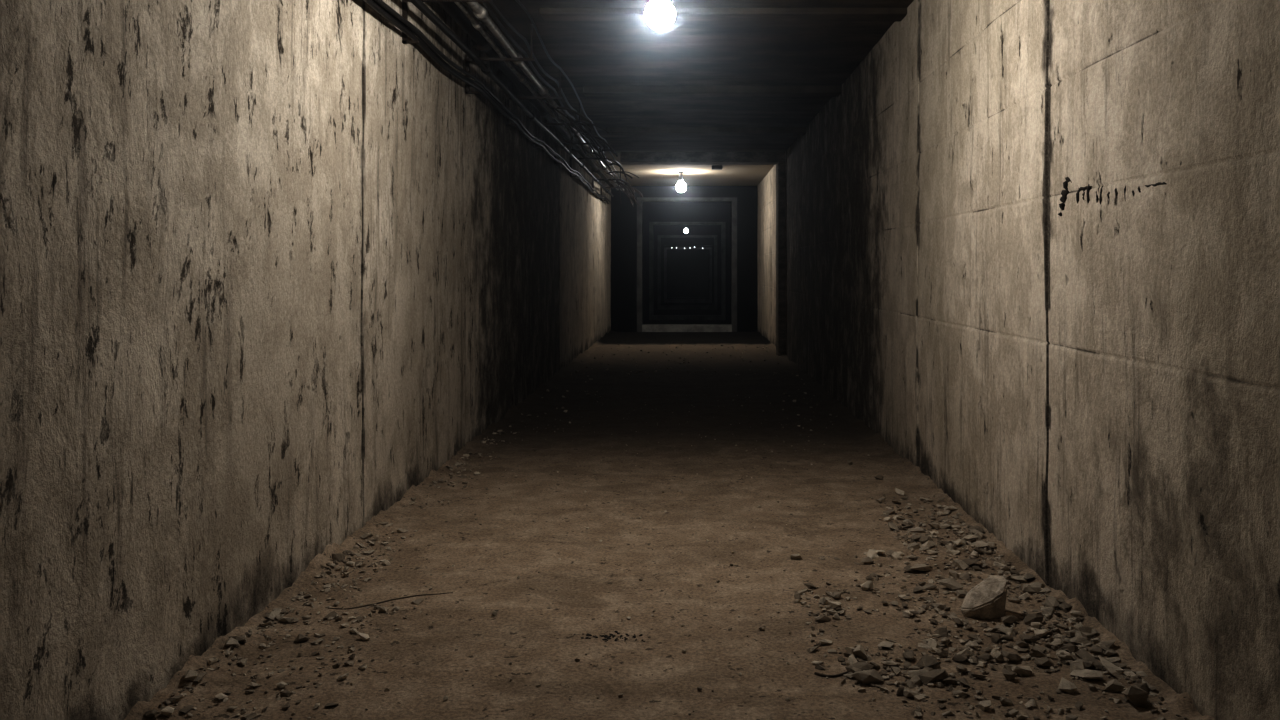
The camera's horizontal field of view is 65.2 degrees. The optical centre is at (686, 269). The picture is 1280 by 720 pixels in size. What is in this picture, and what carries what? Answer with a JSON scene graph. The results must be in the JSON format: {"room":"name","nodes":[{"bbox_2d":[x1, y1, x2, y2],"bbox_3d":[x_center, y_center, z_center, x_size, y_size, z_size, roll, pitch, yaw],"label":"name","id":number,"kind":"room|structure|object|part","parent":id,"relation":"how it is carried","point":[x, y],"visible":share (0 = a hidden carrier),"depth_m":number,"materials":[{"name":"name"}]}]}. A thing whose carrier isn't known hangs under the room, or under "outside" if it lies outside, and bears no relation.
{"room":"underground tunnel corridor","nodes":[
{"label":"underground tunnel corridor","id":0,"kind":"room"},
{"bbox_2d":[0,0,610,719],"bbox_3d":[-1.605,-0.205,9.000,0.032,3.170,24.000,0,0,0],"label":"wall","id":1,"kind":"structure","parent":0,"point":[268,267],"depth_m":3.46,"materials":[{"name":"concrete"}]},
{"bbox_2d":[124,330,1214,719],"bbox_3d":[-0.060,1.260,9.000,3.200,0.103,24.000,0,0,0],"label":"floor","id":2,"kind":"structure","parent":0,"point":[423,662],"depth_m":4.22,"materials":[{"name":"brown soil"}]},
{"bbox_2d":[329,592,452,608],"bbox_3d":[-1.156,1.298,3.921,0.474,0.012,0.050,0,0,-24],"label":"twig","id":3,"kind":"object","parent":2,"relation":"on","point":[450,592],"visible":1,"depth_m":3.92,"materials":[{"name":"brown wood"}]},
{"bbox_2d":[574,631,644,641],"bbox_3d":[-0.276,1.302,3.550,0.257,0.013,0.097,0,0,0],"label":"clod","id":4,"kind":"object","parent":2,"relation":"on","point":[587,634],"visible":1,"depth_m":3.55,"materials":[{"name":"brown soil"}]},
{"bbox_2d":[145,344,1186,719],"bbox_3d":[-0.096,1.275,9.917,3.137,0.077,15.074,0,0,0],"label":"rubble","id":5,"kind":"object","parent":2,"relation":"on","point":[859,669],"visible":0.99,"depth_m":3.50,"materials":[{"name":"stone"}]},
{"bbox_2d":[814,671,848,677],"bbox_3d":[0.495,1.304,3.231,0.165,0.010,0.039,0,0,-10],"label":"twig","id":6,"kind":"object","parent":2,"relation":"on","point":[815,673],"visible":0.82,"depth_m":3.22,"materials":[{"name":"brown wood"}]},
{"bbox_2d":[961,575,1007,619],"bbox_3d":[1.123,1.236,3.791,0.179,0.142,0.137,0,0,0],"label":"rock","id":7,"kind":"object","parent":2,"relation":"on","point":[986,600],"visible":0.99,"depth_m":3.75,"materials":[{"name":"grey stone"}]},
{"bbox_2d":[611,186,757,331],"bbox_3d":[-0.060,-0.235,21.100,3.280,3.270,0.200,0,0,0],"label":"wall","id":8,"kind":"structure","parent":0,"point":[623,215],"depth_m":21.00,"materials":[{"name":"concrete"}]},
{"bbox_2d":[637,197,736,331],"bbox_3d":[0.000,-0.110,21.080,2.100,2.820,0.280,0,0,0],"label":"doorway frame","id":9,"kind":"object","parent":8,"relation":"attached to","point":[640,200],"visible":0.91,"depth_m":20.94,"materials":[{"name":"paint"}]},
{"bbox_2d":[642,324,731,331],"bbox_3d":[0.000,1.225,21.080,1.880,0.150,0.280,0,0,0],"label":"sill","id":10,"kind":"structure","parent":8,"relation":"attached to","point":[645,327],"depth_m":20.94,"materials":[{"name":"paint"}]},
{"bbox_2d":[643,202,730,319],"bbox_3d":[-0.060,-0.235,26.100,3.280,3.270,0.200,0,0,0],"label":"wall","id":11,"kind":"structure","parent":0,"point":[652,211],"depth_m":26.00,"materials":[{"name":"concrete"}]},
{"bbox_2d":[649,222,725,319],"bbox_3d":[0.010,0.025,26.080,1.980,2.550,0.280,0,0,0],"label":"doorway frame","id":12,"kind":"object","parent":11,"relation":"attached to","point":[723,224],"visible":0.95,"depth_m":25.94,"materials":[{"name":"paint"}]},
{"bbox_2d":[653,315,721,319],"bbox_3d":[0.010,1.240,26.080,1.780,0.120,0.280,0,0,0],"label":"sill","id":13,"kind":"structure","parent":11,"relation":"attached to","point":[655,317],"depth_m":25.94,"materials":[{"name":"paint"}]},
{"bbox_2d":[653,225,720,308],"bbox_3d":[-0.060,-0.235,33.100,3.280,3.270,0.200,0,0,0],"label":"wall","id":14,"kind":"structure","parent":0,"point":[657,229],"depth_m":33.00,"materials":[{"name":"concrete"}]},
{"bbox_2d":[658,235,716,308],"bbox_3d":[0.015,0.075,33.080,1.970,2.450,0.280,0,0,0],"label":"doorway frame","id":15,"kind":"object","parent":14,"relation":"attached to","point":[659,236],"visible":1,"depth_m":32.94,"materials":[{"name":"paint"}]},
{"bbox_2d":[661,306,713,308],"bbox_3d":[0.015,1.240,33.080,1.770,0.120,0.280,0,0,0],"label":"sill","id":16,"kind":"structure","parent":14,"relation":"attached to","point":[662,307],"depth_m":32.94,"materials":[{"name":"paint"}]},
{"bbox_2d":[643,297,730,323],"bbox_3d":[-0.060,1.400,34.500,3.280,0.200,27.000,0,0,0],"label":"stairs","id":17,"kind":"structure","parent":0,"point":[655,311],"depth_m":30.59,"materials":[{"name":"concrete"}]},
{"bbox_2d":[661,237,713,302],"bbox_3d":[-0.060,-0.235,40.100,3.280,3.270,0.200,0,0,0],"label":"wall","id":18,"kind":"structure","parent":0,"point":[671,241],"depth_m":40.00,"materials":[{"name":"concrete"}]},
{"bbox_2d":[664,247,711,302],"bbox_3d":[0.040,0.200,40.080,1.920,2.200,0.280,0,0,0],"label":"doorway frame","id":19,"kind":"object","parent":18,"relation":"attached to","point":[665,248],"visible":1,"depth_m":39.94,"materials":[{"name":"paint"}]},
{"bbox_2d":[666,299,709,302],"bbox_3d":[0.040,1.240,40.080,1.720,0.120,0.280,0,0,0],"label":"sill","id":20,"kind":"structure","parent":18,"relation":"attached to","point":[667,300],"depth_m":39.94,"materials":[{"name":"paint"}]},
{"bbox_2d":[462,0,913,185],"bbox_3d":[-0.060,-1.870,9.000,3.380,0.200,24.000,0,0,0],"label":"ceiling","id":21,"kind":"structure","parent":0,"point":[590,53],"depth_m":8.79,"materials":[{"name":"concrete"}]},
{"bbox_2d":[363,0,642,206],"bbox_3d":[-1.170,-1.449,8.350,0.845,0.638,22.501,0,0,0],"label":"pipe","id":22,"kind":"object","parent":21,"relation":"attached to","point":[482,40],"visible":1,"depth_m":7.68,"materials":[{"name":"black metal"}]},
{"bbox_2d":[645,0,674,29],"bbox_3d":[-0.122,-1.426,4.500,0.136,0.688,0.134,0,0,0],"label":"hanging light bulb","id":23,"kind":"object","parent":21,"relation":"hanging from","point":[659,14],"visible":1,"depth_m":4.45,"materials":[{"name":"white glass"}]},
{"bbox_2d":[676,171,685,191],"bbox_3d":[-0.108,-1.585,18.000,0.180,0.371,0.177,0,0,0],"label":"hanging light bulb","id":24,"kind":"object","parent":21,"relation":"hanging from","point":[680,187],"visible":1,"depth_m":17.96,"materials":[{"name":"white glass"}]},
{"bbox_3d":[-0.108,-1.504,18.000,0.180,0.209,0.177,0,0,0],"label":"glass globe","id":25,"kind":"part","parent":24,"relation":"part of","materials":[{"name":"white glass"}]},
{"bbox_2d":[620,152,784,164],"bbox_3d":[0.250,-1.700,15.200,2.500,0.160,0.400,0,0,0],"label":"ceiling beam","id":26,"kind":"structure","parent":21,"relation":"attached to","point":[626,158],"depth_m":15.00,"materials":[{"name":"grey concrete"}]},
{"bbox_2d":[606,127,805,134],"bbox_3d":[0.250,-1.740,12.510,2.500,0.080,0.220,0,0,0],"label":"ceiling beam","id":27,"kind":"structure","parent":21,"relation":"attached to","point":[614,130],"depth_m":12.40,"materials":[{"name":"grey concrete"}]},
{"bbox_2d":[583,86,841,96],"bbox_3d":[0.250,-1.740,9.710,2.500,0.080,0.220,0,0,0],"label":"ceiling beam","id":28,"kind":"structure","parent":21,"relation":"attached to","point":[589,91],"depth_m":9.60,"materials":[{"name":"grey concrete"}]},
{"bbox_2d":[539,8,906,20],"bbox_3d":[0.250,-1.755,6.860,2.500,0.050,0.220,0,0,0],"label":"ceiling beam","id":29,"kind":"structure","parent":21,"relation":"attached to","point":[547,14],"depth_m":6.77,"materials":[{"name":"grey concrete"}]},
{"bbox_2d":[667,249,708,296],"bbox_3d":[-0.060,-0.185,48.100,3.480,3.170,0.200,0,0,0],"label":"wall","id":30,"kind":"structure","parent":0,"point":[687,269],"depth_m":48.01,"materials":[{"name":"concrete"}]},
{"bbox_2d":[664,245,711,248],"bbox_3d":[0.040,-0.909,39.700,1.901,0.146,0.043,0,0,0],"label":"lamps","id":31,"kind":"object","parent":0,"point":[664,245],"visible":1,"depth_m":39.69,"materials":[{"name":"black glass"}]},
{"bbox_2d":[712,165,721,169],"bbox_3d":[0.510,-1.740,16.990,0.180,0.060,0.180,0,0,0],"label":"junction box","id":32,"kind":"object","parent":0,"point":[714,167],"depth_m":16.90,"materials":[{"name":"black metal"}]},
{"bbox_2d":[757,0,1279,719],"bbox_3d":[1.569,-0.195,22.500,0.222,3.190,51.000,0,0,0],"label":"wall","id":33,"kind":"structure","parent":0,"point":[1096,386],"depth_m":3.75,"materials":[{"name":"concrete"}]},
{"bbox_2d":[776,162,785,355],"bbox_3d":[1.435,-0.135,15.200,0.130,2.970,0.400,0,0,0],"label":"trim","id":34,"kind":"structure","parent":33,"relation":"attached to","point":[780,167],"depth_m":15.00,"materials":[{"name":"concrete"}]}
]}

